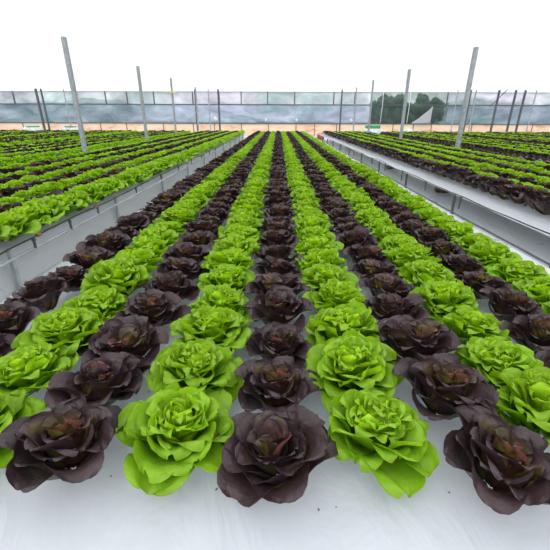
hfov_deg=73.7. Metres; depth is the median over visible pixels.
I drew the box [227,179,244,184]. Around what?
lettuce
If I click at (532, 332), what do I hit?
lettuce
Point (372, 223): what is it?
lettuce
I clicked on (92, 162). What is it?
lettuce
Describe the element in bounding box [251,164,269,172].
lettuce
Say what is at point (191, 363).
lettuce
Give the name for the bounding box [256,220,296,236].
lettuce
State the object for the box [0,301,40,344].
lettuce
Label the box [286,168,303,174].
lettuce
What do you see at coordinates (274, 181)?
lettuce
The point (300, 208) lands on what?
lettuce
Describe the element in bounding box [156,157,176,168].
lettuce
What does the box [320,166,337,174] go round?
lettuce
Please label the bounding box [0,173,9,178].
lettuce
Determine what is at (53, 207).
lettuce
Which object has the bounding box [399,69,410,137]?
steel post
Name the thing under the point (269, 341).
lettuce
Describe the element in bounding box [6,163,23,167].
lettuce
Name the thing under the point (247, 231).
lettuce
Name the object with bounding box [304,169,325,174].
lettuce
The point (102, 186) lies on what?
lettuce
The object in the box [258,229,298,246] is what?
lettuce
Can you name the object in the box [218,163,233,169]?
lettuce
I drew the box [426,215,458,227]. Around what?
lettuce
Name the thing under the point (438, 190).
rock
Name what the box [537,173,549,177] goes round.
lettuce
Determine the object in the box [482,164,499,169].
lettuce
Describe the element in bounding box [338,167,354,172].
lettuce
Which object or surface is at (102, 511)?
bench
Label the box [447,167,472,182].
lettuce
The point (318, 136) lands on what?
crate
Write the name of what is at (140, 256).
lettuce
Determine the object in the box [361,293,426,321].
lettuce
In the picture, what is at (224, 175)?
lettuce
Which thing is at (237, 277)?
lettuce
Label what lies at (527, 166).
lettuce
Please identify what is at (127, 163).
lettuce
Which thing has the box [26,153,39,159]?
lettuce
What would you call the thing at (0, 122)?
trim
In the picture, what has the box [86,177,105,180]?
lettuce
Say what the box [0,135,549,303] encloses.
floor
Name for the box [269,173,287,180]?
lettuce
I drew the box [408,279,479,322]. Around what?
lettuce
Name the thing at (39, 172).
lettuce
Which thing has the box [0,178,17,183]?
lettuce
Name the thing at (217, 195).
lettuce
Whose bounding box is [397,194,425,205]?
lettuce
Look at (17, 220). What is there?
lettuce
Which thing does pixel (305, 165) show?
lettuce
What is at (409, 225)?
lettuce
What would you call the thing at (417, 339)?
lettuce
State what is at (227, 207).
lettuce
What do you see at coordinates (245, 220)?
lettuce
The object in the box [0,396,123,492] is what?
lettuce
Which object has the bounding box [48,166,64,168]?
lettuce
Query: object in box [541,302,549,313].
lettuce
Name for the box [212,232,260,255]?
lettuce
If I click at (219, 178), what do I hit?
lettuce
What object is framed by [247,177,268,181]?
lettuce
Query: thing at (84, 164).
lettuce
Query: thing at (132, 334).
lettuce
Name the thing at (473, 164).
lettuce
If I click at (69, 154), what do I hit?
lettuce
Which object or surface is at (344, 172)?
lettuce
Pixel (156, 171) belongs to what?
lettuce
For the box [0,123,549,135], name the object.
baseboard
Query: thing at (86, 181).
lettuce
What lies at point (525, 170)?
lettuce
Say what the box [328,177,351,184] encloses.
lettuce
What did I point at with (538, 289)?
lettuce
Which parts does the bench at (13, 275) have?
leg, leg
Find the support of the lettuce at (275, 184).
on the bench at (102, 511)
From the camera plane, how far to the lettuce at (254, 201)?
3.67 m
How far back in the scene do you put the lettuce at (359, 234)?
2.63 m
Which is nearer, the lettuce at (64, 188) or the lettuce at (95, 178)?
the lettuce at (64, 188)
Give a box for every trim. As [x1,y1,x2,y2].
[0,91,549,92]
[0,103,549,105]
[0,122,549,124]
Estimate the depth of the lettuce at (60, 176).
5.19 m
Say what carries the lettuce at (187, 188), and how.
on the bench at (102, 511)
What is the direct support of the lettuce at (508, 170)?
on the bench at (529, 217)
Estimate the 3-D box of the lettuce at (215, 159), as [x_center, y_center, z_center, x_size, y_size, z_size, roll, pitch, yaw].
[-1.149,-2.280,7.422,0.326,0.183,0.353,3,23,6]
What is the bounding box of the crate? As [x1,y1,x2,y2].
[317,133,323,139]
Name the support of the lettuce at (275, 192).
on the bench at (102, 511)
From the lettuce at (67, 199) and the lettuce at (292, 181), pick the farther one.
the lettuce at (292, 181)
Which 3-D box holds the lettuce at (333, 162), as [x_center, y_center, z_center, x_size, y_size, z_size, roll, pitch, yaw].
[1.172,-2.128,7.103,0.274,0.177,0.279,-11,26,-24]
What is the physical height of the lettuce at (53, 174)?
0.192 m
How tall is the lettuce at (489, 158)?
0.220 m
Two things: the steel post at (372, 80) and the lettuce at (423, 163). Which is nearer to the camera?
the lettuce at (423, 163)
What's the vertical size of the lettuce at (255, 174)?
0.191 m
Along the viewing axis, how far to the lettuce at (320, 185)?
4.58 m
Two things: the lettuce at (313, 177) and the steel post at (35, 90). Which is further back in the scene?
the steel post at (35, 90)
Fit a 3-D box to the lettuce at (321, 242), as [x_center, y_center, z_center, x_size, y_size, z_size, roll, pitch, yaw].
[0.299,-0.167,2.530,0.350,0.206,0.381,6,24,12]
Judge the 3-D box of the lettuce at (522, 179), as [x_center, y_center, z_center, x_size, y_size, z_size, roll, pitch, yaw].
[3.469,-1.273,5.110,0.305,0.197,0.360,3,23,6]
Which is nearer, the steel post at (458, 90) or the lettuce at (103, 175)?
the lettuce at (103, 175)
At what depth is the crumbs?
1.02 m
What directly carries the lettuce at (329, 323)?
on the bench at (102, 511)
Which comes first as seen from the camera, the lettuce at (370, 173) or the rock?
the lettuce at (370, 173)
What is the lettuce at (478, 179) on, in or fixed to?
on the bench at (529, 217)
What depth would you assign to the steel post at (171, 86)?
18.10 m
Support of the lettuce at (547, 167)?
on the bench at (529, 217)
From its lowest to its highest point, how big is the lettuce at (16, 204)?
0.171 m
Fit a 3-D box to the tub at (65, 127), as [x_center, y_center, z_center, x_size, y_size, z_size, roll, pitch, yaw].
[-13.845,-9.759,24.949,1.000,0.680,0.500,0,23,0]
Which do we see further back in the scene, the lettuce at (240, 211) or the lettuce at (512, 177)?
the lettuce at (512, 177)
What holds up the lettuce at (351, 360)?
on the bench at (102, 511)
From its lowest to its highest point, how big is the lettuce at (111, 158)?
0.214 m
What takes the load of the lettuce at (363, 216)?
on the bench at (102, 511)
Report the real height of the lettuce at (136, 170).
0.248 m
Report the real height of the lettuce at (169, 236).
0.192 m
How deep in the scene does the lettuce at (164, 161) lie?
6.78 m
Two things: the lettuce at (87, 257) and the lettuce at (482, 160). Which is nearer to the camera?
the lettuce at (87, 257)
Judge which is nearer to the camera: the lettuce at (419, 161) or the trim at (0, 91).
the lettuce at (419, 161)
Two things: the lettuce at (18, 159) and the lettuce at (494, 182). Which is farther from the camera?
the lettuce at (18, 159)
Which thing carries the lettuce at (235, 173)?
on the bench at (102, 511)
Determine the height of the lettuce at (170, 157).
0.245 m
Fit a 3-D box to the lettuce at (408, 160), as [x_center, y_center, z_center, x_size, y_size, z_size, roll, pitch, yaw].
[2.908,-2.367,7.637,0.356,0.202,0.388,-11,26,-24]
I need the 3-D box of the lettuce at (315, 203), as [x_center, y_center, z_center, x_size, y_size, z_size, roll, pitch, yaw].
[0.319,-0.671,3.720,0.365,0.203,0.332,-14,27,-30]
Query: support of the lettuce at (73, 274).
on the bench at (102, 511)
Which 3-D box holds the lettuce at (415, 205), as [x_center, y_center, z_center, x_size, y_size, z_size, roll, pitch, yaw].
[1.437,-0.624,3.599,0.379,0.200,0.346,-12,26,-25]
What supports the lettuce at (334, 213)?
on the bench at (102, 511)
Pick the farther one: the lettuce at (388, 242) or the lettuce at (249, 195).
the lettuce at (249, 195)
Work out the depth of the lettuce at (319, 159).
7.32 m
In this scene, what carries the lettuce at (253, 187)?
on the bench at (102, 511)
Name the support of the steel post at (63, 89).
on the floor
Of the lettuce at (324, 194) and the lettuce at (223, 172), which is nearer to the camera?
the lettuce at (324, 194)
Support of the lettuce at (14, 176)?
on the bench at (13, 275)
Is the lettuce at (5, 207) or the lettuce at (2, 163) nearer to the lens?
the lettuce at (5, 207)
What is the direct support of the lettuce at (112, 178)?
on the bench at (13, 275)
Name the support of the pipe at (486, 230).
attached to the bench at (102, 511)
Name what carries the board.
attached to the steel post at (171, 86)
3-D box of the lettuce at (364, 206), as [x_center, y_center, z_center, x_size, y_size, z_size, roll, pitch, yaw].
[0.848,-0.601,3.559,0.330,0.192,0.346,17,28,33]
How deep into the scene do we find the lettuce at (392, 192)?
4.27 m
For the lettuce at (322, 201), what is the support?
on the bench at (102, 511)
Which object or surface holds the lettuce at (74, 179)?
on the bench at (13, 275)
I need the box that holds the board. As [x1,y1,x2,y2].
[163,91,177,92]
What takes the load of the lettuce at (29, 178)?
on the bench at (13, 275)
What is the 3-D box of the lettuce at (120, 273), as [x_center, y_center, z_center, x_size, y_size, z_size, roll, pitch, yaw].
[-0.866,0.022,2.054,0.340,0.238,0.408,8,25,18]
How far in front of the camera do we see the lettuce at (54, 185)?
4.49 m
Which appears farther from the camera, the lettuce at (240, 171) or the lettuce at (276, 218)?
the lettuce at (240, 171)
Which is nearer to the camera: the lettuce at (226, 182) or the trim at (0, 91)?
the lettuce at (226, 182)
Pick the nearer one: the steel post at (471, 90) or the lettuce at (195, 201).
the lettuce at (195, 201)
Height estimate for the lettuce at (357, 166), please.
0.222 m
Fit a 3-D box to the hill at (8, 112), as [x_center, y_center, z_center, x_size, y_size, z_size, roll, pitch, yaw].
[-50.212,-36.244,80.695,46.000,5.036,22.000,0,23,0]
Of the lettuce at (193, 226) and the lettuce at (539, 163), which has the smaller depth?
the lettuce at (193, 226)
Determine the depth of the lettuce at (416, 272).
2.05 m
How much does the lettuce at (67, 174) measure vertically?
0.191 m
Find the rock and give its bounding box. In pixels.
[434,187,446,192]
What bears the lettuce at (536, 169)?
on the bench at (529, 217)
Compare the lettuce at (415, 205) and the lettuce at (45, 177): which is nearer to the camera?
the lettuce at (415, 205)
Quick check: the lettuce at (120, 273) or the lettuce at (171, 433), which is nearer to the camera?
the lettuce at (171, 433)
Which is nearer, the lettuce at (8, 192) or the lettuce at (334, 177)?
the lettuce at (8, 192)
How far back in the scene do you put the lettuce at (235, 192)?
4.34 m
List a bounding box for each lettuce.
[0,129,549,161]
[0,130,549,158]
[0,157,15,165]
[0,160,8,166]
[0,168,18,173]
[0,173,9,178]
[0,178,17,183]
[0,183,14,188]
[0,187,19,196]
[0,197,23,203]
[0,204,21,212]
[0,211,40,241]
[0,225,17,240]
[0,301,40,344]
[0,333,16,357]
[0,341,79,399]
[0,388,47,468]
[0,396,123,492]
[4,275,69,312]
[5,180,27,186]
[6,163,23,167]
[6,205,51,230]
[7,174,25,179]
[11,190,39,199]
[11,307,104,356]
[12,200,27,206]
[13,155,23,162]
[13,170,28,174]
[14,166,24,169]
[15,185,33,189]
[18,155,31,162]
[19,175,43,182]
[22,180,47,185]
[22,196,69,225]
[25,166,42,172]
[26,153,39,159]
[27,184,51,195]
[28,162,46,165]
[28,195,47,199]
[30,170,47,175]
[34,156,48,161]
[38,175,51,179]
[39,160,53,165]
[42,168,56,171]
[43,155,57,160]
[43,181,67,190]
[44,171,59,177]
[44,352,150,408]
[45,265,88,292]
[46,190,62,195]
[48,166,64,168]
[48,194,87,215]
[51,162,64,165]
[52,175,67,179]
[53,169,71,174]
[56,172,77,177]
[56,185,75,192]
[57,178,76,185]
[58,190,98,210]
[59,285,128,321]
[60,163,72,167]
[61,166,77,171]
[62,246,114,269]
[63,182,102,204]
[64,153,76,156]
[66,177,84,182]
[68,158,80,161]
[72,164,84,170]
[72,314,168,366]
[76,173,93,181]
[76,230,132,257]
[77,180,94,184]
[78,167,92,171]
[79,162,90,167]
[80,253,152,295]
[83,169,101,177]
[84,154,98,158]
[84,160,98,164]
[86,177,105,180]
[88,165,101,168]
[89,181,117,200]
[91,167,107,173]
[93,177,124,195]
[98,157,110,161]
[100,174,111,177]
[101,162,112,166]
[104,226,139,243]
[105,170,120,174]
[106,156,118,160]
[106,169,125,172]
[107,164,120,169]
[109,172,136,189]
[109,177,128,191]
[113,248,163,272]
[114,289,191,326]
[115,212,149,231]
[115,382,233,495]
[116,164,126,167]
[117,157,130,160]
[119,161,134,165]
[120,170,143,184]
[125,236,166,256]
[126,167,150,182]
[128,155,138,158]
[132,226,178,247]
[133,166,151,177]
[135,270,199,299]
[137,211,160,228]
[138,163,158,177]
[140,204,166,219]
[144,162,164,175]
[145,339,243,402]
[146,198,173,209]
[147,221,186,236]
[150,159,172,168]
[152,206,195,224]
[153,191,181,201]
[154,161,166,173]
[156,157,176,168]
[157,257,209,279]
[161,156,177,167]
[161,242,210,262]
[165,154,180,165]
[165,202,199,219]
[166,189,186,196]
[169,306,250,351]
[171,153,187,161]
[171,185,190,191]
[172,181,195,187]
[173,198,203,209]
[174,178,200,187]
[176,230,218,246]
[180,192,209,205]
[181,220,218,235]
[185,175,201,184]
[185,188,213,199]
[188,283,251,326]
[190,184,216,198]
[192,171,208,176]
[192,214,225,229]
[193,172,206,184]
[194,167,212,174]
[197,208,230,221]
[197,263,256,291]
[200,248,253,269]
[201,174,224,183]
[201,201,233,212]
[202,164,217,168]
[203,181,220,189]
[206,162,221,165]
[206,173,227,181]
[206,180,221,190]
[208,196,234,205]
[209,158,225,162]
[211,168,231,175]
[211,193,238,204]
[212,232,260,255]
[213,187,241,196]
[213,223,263,245]
[214,165,232,175]
[214,170,228,175]
[215,404,337,506]
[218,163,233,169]
[219,181,243,187]
[220,183,241,191]
[220,214,263,233]
[224,161,236,166]
[225,175,247,182]
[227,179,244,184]
[228,172,248,178]
[228,208,264,222]
[229,154,241,159]
[229,197,264,210]
[231,170,247,174]
[231,203,263,218]
[232,167,249,174]
[234,355,324,412]
[237,161,252,166]
[237,164,252,170]
[237,189,266,199]
[238,193,262,200]
[241,185,264,193]
[242,180,268,191]
[242,284,310,332]
[244,178,267,186]
[245,272,310,295]
[245,321,312,366]
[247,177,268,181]
[248,173,267,179]
[249,170,270,177]
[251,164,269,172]
[252,245,302,263]
[254,159,271,164]
[255,256,299,274]
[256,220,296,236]
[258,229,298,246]
[261,196,292,206]
[261,216,295,224]
[262,185,291,194]
[263,202,293,209]
[263,204,296,222]
[264,183,289,189]
[264,189,293,199]
[266,180,290,188]
[267,178,287,184]
[268,170,286,176]
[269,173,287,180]
[270,157,285,163]
[270,167,286,176]
[270,175,287,179]
[272,160,284,165]
[285,159,303,165]
[285,161,302,169]
[286,166,301,171]
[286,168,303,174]
[287,172,306,179]
[288,175,310,182]
[288,180,310,187]
[289,187,314,197]
[290,182,314,191]
[290,199,319,216]
[291,186,314,192]
[291,192,320,205]
[291,210,328,221]
[293,215,333,233]
[293,248,346,272]
[294,236,343,256]
[295,205,323,215]
[297,225,335,244]
[299,159,314,164]
[300,263,358,291]
[302,164,317,167]
[302,166,319,171]
[302,278,372,314]
[303,330,404,414]
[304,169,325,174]
[304,301,387,345]
[308,175,327,182]
[310,178,330,185]
[310,182,330,189]
[312,158,325,162]
[314,191,340,199]
[315,184,333,192]
[316,187,337,193]
[317,163,333,168]
[317,197,353,213]
[319,196,345,208]
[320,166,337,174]
[323,207,356,220]
[325,155,338,160]
[325,171,347,180]
[328,176,346,182]
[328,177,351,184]
[328,387,439,498]
[329,222,373,234]
[330,216,361,227]
[331,161,342,164]
[331,180,355,189]
[335,225,376,249]
[336,165,351,169]
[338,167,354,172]
[338,186,368,197]
[340,170,357,174]
[340,191,370,202]
[341,157,352,164]
[343,244,387,263]
[345,173,358,177]
[347,175,366,182]
[348,195,379,207]
[349,203,375,214]
[349,258,402,278]
[352,164,369,173]
[354,208,389,224]
[356,182,375,188]
[358,167,376,175]
[359,273,411,297]
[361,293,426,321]
[362,217,401,229]
[363,171,380,178]
[363,186,387,195]
[367,175,391,183]
[367,191,389,199]
[367,315,463,361]
[368,225,404,245]
[372,196,393,209]
[375,178,395,188]
[377,200,405,210]
[378,234,430,257]
[379,184,400,192]
[382,206,411,218]
[382,242,441,271]
[385,186,410,197]
[389,211,421,228]
[392,353,498,421]
[393,193,411,201]
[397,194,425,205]
[398,219,434,239]
[398,259,456,289]
[399,154,413,162]
[405,156,420,165]
[407,158,424,167]
[407,200,433,211]
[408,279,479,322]
[410,226,454,245]
[412,207,446,220]
[415,159,425,169]
[418,154,432,157]
[418,160,436,170]
[424,238,464,263]
[425,162,439,172]
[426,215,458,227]
[427,304,511,343]
[428,164,444,174]
[433,163,456,176]
[436,252,487,275]
[438,221,475,241]
[440,166,458,180]
[443,404,549,514]
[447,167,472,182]
[449,233,495,254]
[452,170,478,184]
[453,271,512,299]
[453,336,543,406]
[462,160,475,163]
[462,174,482,188]
[467,240,522,273]
[468,166,480,171]
[469,162,480,166]
[472,175,494,191]
[474,162,490,167]
[476,159,491,162]
[478,169,493,172]
[479,177,513,195]
[479,287,542,322]
[481,157,495,160]
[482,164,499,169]
[483,173,498,176]
[483,258,549,283]
[486,171,502,174]
[489,184,512,199]
[490,159,503,162]
[492,167,504,171]
[495,366,549,444]
[496,173,513,177]
[497,164,511,168]
[498,313,549,353]
[500,168,515,173]
[503,161,515,166]
[503,183,533,203]
[507,176,517,179]
[510,171,525,176]
[511,276,549,306]
[512,163,524,166]
[516,168,532,172]
[517,177,537,183]
[518,164,535,169]
[518,173,536,178]
[519,188,549,208]
[524,184,546,189]
[524,195,549,214]
[530,166,546,171]
[533,161,546,165]
[533,176,549,182]
[534,350,549,368]
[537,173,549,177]
[537,182,549,188]
[540,165,549,170]
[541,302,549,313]
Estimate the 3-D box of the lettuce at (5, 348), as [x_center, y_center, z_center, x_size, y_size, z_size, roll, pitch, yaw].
[-1.176,0.315,1.382,0.343,0.198,0.339,0,23,-1]
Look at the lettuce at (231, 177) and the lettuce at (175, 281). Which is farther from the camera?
the lettuce at (231, 177)
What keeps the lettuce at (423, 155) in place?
on the bench at (529, 217)
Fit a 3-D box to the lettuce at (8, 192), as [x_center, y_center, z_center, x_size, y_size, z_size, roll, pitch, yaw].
[-3.075,-0.929,4.254,0.317,0.201,0.325,-13,27,-28]
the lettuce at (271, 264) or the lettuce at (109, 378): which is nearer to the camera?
the lettuce at (109, 378)
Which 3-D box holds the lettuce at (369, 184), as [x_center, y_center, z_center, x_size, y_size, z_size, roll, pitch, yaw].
[1.158,-1.082,4.674,0.275,0.175,0.324,8,24,17]
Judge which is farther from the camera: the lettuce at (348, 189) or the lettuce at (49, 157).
the lettuce at (49, 157)
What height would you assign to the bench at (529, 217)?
0.376 m
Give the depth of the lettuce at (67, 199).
3.69 m
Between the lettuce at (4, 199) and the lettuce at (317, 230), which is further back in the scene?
the lettuce at (4, 199)
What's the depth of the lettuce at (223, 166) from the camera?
6.07 m
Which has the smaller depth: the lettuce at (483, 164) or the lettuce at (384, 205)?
the lettuce at (384, 205)
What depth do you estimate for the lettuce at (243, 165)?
6.49 m
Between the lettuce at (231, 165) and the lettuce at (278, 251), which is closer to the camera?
the lettuce at (278, 251)
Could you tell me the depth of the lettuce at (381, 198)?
3.96 m
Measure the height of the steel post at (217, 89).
3.000 m
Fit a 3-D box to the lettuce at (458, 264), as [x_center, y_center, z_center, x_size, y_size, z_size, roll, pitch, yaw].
[1.153,-0.044,2.269,0.304,0.170,0.332,10,25,21]
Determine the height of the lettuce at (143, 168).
0.233 m
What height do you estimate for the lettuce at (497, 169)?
0.186 m
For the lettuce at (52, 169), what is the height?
0.174 m
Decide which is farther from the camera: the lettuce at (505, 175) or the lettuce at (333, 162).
the lettuce at (333, 162)
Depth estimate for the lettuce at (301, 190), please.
4.16 m
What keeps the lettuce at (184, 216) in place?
on the bench at (102, 511)
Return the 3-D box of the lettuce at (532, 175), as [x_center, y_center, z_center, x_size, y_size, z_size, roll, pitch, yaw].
[3.802,-1.419,5.467,0.335,0.202,0.362,14,27,29]
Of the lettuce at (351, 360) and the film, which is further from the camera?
the film
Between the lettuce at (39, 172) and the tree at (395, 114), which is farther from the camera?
the tree at (395, 114)
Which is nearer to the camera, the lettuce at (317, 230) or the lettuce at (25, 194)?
the lettuce at (317, 230)
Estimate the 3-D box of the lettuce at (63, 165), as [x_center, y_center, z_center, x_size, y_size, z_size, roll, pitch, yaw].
[-3.671,-1.861,6.427,0.346,0.191,0.332,-18,29,-36]
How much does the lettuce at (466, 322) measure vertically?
0.172 m
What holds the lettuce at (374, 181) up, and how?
on the bench at (102, 511)
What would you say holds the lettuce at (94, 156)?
on the bench at (13, 275)
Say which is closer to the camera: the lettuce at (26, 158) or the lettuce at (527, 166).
the lettuce at (527, 166)
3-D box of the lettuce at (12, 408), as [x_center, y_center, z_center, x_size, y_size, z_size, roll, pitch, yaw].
[-0.888,0.457,1.088,0.368,0.183,0.347,10,25,21]
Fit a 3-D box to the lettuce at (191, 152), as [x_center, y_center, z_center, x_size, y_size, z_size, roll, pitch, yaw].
[0.060,-4.122,11.668,36.505,0.260,23.667,0,23,0]
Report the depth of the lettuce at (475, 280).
2.00 m
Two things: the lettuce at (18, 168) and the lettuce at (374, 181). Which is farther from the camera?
the lettuce at (18, 168)
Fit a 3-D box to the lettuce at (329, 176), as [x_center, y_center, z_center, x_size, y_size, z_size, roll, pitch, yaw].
[0.889,-1.443,5.486,0.382,0.218,0.361,2,23,3]
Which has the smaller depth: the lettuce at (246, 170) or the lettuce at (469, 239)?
the lettuce at (469, 239)
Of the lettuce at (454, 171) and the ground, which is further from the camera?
the ground
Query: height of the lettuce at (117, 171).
0.191 m
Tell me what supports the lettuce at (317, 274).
on the bench at (102, 511)
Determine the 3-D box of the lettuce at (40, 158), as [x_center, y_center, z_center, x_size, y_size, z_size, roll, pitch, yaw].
[-4.524,-2.177,7.117,0.382,0.233,0.359,-10,25,-22]
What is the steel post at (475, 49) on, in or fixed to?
on the floor
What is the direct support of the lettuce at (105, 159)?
on the bench at (13, 275)
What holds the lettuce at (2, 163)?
on the bench
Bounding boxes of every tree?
[367,94,396,123]
[387,93,410,123]
[405,93,429,123]
[428,97,445,123]
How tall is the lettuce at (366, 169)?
0.235 m
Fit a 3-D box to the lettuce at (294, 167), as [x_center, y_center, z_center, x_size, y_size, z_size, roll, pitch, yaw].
[0.365,-1.721,6.135,0.364,0.206,0.333,1,23,1]
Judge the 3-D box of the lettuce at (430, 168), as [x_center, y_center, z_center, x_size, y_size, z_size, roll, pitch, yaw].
[2.901,-1.855,6.457,0.412,0.195,0.380,-5,24,-12]
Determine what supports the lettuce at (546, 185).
on the bench at (529, 217)
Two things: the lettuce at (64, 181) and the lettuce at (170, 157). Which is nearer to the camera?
the lettuce at (64, 181)
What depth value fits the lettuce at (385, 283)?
1.95 m
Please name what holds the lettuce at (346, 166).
on the bench at (102, 511)
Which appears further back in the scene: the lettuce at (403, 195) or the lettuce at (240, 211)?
the lettuce at (403, 195)
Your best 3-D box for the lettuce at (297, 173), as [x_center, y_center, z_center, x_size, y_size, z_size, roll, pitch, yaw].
[0.339,-1.412,5.416,0.371,0.206,0.353,-3,23,-6]
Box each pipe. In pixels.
[0,136,242,267]
[310,134,549,265]
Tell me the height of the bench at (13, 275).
0.376 m
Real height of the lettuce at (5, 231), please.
0.236 m
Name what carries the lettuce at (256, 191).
on the bench at (102, 511)
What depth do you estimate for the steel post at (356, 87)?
23.24 m
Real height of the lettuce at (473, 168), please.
0.228 m
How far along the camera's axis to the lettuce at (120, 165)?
6.46 m
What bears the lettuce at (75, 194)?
on the bench at (13, 275)
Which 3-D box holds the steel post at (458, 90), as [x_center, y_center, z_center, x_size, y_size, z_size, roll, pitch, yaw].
[12.238,-10.992,25.091,0.108,3.000,0.108,0,23,0]
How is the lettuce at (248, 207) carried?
on the bench at (102, 511)
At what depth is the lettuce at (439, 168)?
6.17 m
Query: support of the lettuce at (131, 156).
on the bench at (13, 275)
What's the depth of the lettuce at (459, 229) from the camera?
2.84 m
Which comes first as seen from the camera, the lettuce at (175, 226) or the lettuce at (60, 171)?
the lettuce at (175, 226)
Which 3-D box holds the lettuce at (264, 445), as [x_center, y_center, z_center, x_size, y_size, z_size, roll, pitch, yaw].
[0.006,0.493,1.018,0.335,0.165,0.299,-4,24,-9]
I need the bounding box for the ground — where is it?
[161,121,366,122]
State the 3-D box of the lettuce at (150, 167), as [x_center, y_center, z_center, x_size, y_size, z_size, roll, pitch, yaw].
[-2.139,-1.730,6.094,0.404,0.229,0.385,-5,24,-11]
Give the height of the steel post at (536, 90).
3.000 m
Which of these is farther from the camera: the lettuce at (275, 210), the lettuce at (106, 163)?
the lettuce at (106, 163)
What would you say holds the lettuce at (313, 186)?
on the bench at (102, 511)
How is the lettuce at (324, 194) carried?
on the bench at (102, 511)
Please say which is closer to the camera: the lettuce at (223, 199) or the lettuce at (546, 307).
the lettuce at (546, 307)
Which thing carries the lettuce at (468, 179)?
on the bench at (529, 217)
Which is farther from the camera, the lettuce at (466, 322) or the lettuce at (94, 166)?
the lettuce at (94, 166)
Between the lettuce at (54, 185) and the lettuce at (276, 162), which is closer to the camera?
the lettuce at (54, 185)
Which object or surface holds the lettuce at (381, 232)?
on the bench at (102, 511)
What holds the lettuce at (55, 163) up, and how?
on the bench at (13, 275)
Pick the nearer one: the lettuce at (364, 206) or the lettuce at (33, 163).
the lettuce at (364, 206)
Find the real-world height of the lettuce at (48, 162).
0.202 m
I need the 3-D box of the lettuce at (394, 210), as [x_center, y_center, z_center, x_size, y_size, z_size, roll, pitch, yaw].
[1.143,-0.568,3.471,0.293,0.184,0.345,6,24,13]
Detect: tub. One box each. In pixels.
[23,126,43,130]
[62,126,77,129]
[362,125,381,133]
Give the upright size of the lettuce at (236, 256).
0.210 m
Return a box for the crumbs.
[110,259,449,510]
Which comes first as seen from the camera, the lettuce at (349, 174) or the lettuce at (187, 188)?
the lettuce at (187, 188)
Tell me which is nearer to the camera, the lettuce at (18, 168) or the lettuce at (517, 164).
the lettuce at (18, 168)
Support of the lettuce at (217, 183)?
on the bench at (102, 511)
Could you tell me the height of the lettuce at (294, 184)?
0.204 m
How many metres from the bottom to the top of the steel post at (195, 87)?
3.000 m
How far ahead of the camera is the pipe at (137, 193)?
3.83 m
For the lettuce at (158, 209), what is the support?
on the bench at (102, 511)
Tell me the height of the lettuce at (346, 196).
0.198 m
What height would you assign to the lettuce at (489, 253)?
0.207 m
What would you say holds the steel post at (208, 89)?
on the floor
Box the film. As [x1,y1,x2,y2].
[411,107,432,123]
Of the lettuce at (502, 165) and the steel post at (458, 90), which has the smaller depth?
the lettuce at (502, 165)
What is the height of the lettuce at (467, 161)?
0.199 m
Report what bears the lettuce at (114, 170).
on the bench at (13, 275)
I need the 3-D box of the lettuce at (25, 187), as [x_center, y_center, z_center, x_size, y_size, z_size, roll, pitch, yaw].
[-3.064,-1.019,4.503,0.350,0.166,0.298,2,23,5]
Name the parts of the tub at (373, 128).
lid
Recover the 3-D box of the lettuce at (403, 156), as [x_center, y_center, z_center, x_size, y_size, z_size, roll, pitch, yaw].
[2.901,-2.581,8.117,0.388,0.214,0.331,-18,29,-35]
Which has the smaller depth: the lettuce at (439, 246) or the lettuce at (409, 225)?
the lettuce at (439, 246)
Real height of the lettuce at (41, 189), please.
0.223 m
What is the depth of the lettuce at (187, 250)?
2.44 m
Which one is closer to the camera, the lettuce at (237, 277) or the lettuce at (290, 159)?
the lettuce at (237, 277)
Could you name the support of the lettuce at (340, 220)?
on the bench at (102, 511)
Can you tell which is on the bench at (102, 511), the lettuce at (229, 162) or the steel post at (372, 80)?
the lettuce at (229, 162)
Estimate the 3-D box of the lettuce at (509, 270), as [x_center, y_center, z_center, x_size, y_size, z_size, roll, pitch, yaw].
[1.417,0.008,2.155,0.340,0.186,0.367,-14,27,-30]
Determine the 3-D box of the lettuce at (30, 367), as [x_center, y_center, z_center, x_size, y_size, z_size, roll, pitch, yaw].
[-0.915,0.362,1.321,0.324,0.180,0.339,1,23,2]
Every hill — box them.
[0,98,162,122]
[439,99,549,123]
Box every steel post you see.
[34,89,45,129]
[40,89,50,129]
[60,36,87,151]
[63,89,70,125]
[136,66,148,139]
[170,78,176,134]
[194,89,197,131]
[195,87,198,130]
[208,89,210,130]
[217,89,220,130]
[339,89,342,130]
[353,87,356,130]
[367,80,373,132]
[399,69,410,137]
[450,90,458,130]
[455,47,478,146]
[463,90,471,131]
[468,90,476,131]
[490,90,500,131]
[505,90,517,131]
[514,90,526,131]
[526,90,537,131]
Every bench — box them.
[0,134,244,299]
[0,134,549,549]
[318,134,549,267]
[483,150,547,161]
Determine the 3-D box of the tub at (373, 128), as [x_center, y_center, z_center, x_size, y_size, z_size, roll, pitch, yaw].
[6.566,-9.682,24.784,1.240,0.800,0.500,0,23,0]
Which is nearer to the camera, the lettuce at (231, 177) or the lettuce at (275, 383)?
the lettuce at (275, 383)
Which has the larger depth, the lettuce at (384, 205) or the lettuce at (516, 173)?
the lettuce at (516, 173)
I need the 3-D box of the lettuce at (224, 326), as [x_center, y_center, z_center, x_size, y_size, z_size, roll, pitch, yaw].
[-0.291,0.240,1.574,0.361,0.207,0.395,-18,29,-36]
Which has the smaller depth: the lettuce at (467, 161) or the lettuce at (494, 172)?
the lettuce at (494, 172)
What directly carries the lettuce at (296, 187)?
on the bench at (102, 511)
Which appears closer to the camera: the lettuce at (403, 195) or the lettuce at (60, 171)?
the lettuce at (403, 195)
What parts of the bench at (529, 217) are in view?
leg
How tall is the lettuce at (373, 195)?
0.164 m
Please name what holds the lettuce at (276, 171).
on the bench at (102, 511)
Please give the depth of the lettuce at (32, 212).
3.16 m
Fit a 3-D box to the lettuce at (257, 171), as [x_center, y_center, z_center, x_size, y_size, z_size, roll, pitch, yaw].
[-0.229,-1.530,5.699,0.367,0.196,0.340,15,28,31]
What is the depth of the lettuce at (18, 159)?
7.57 m

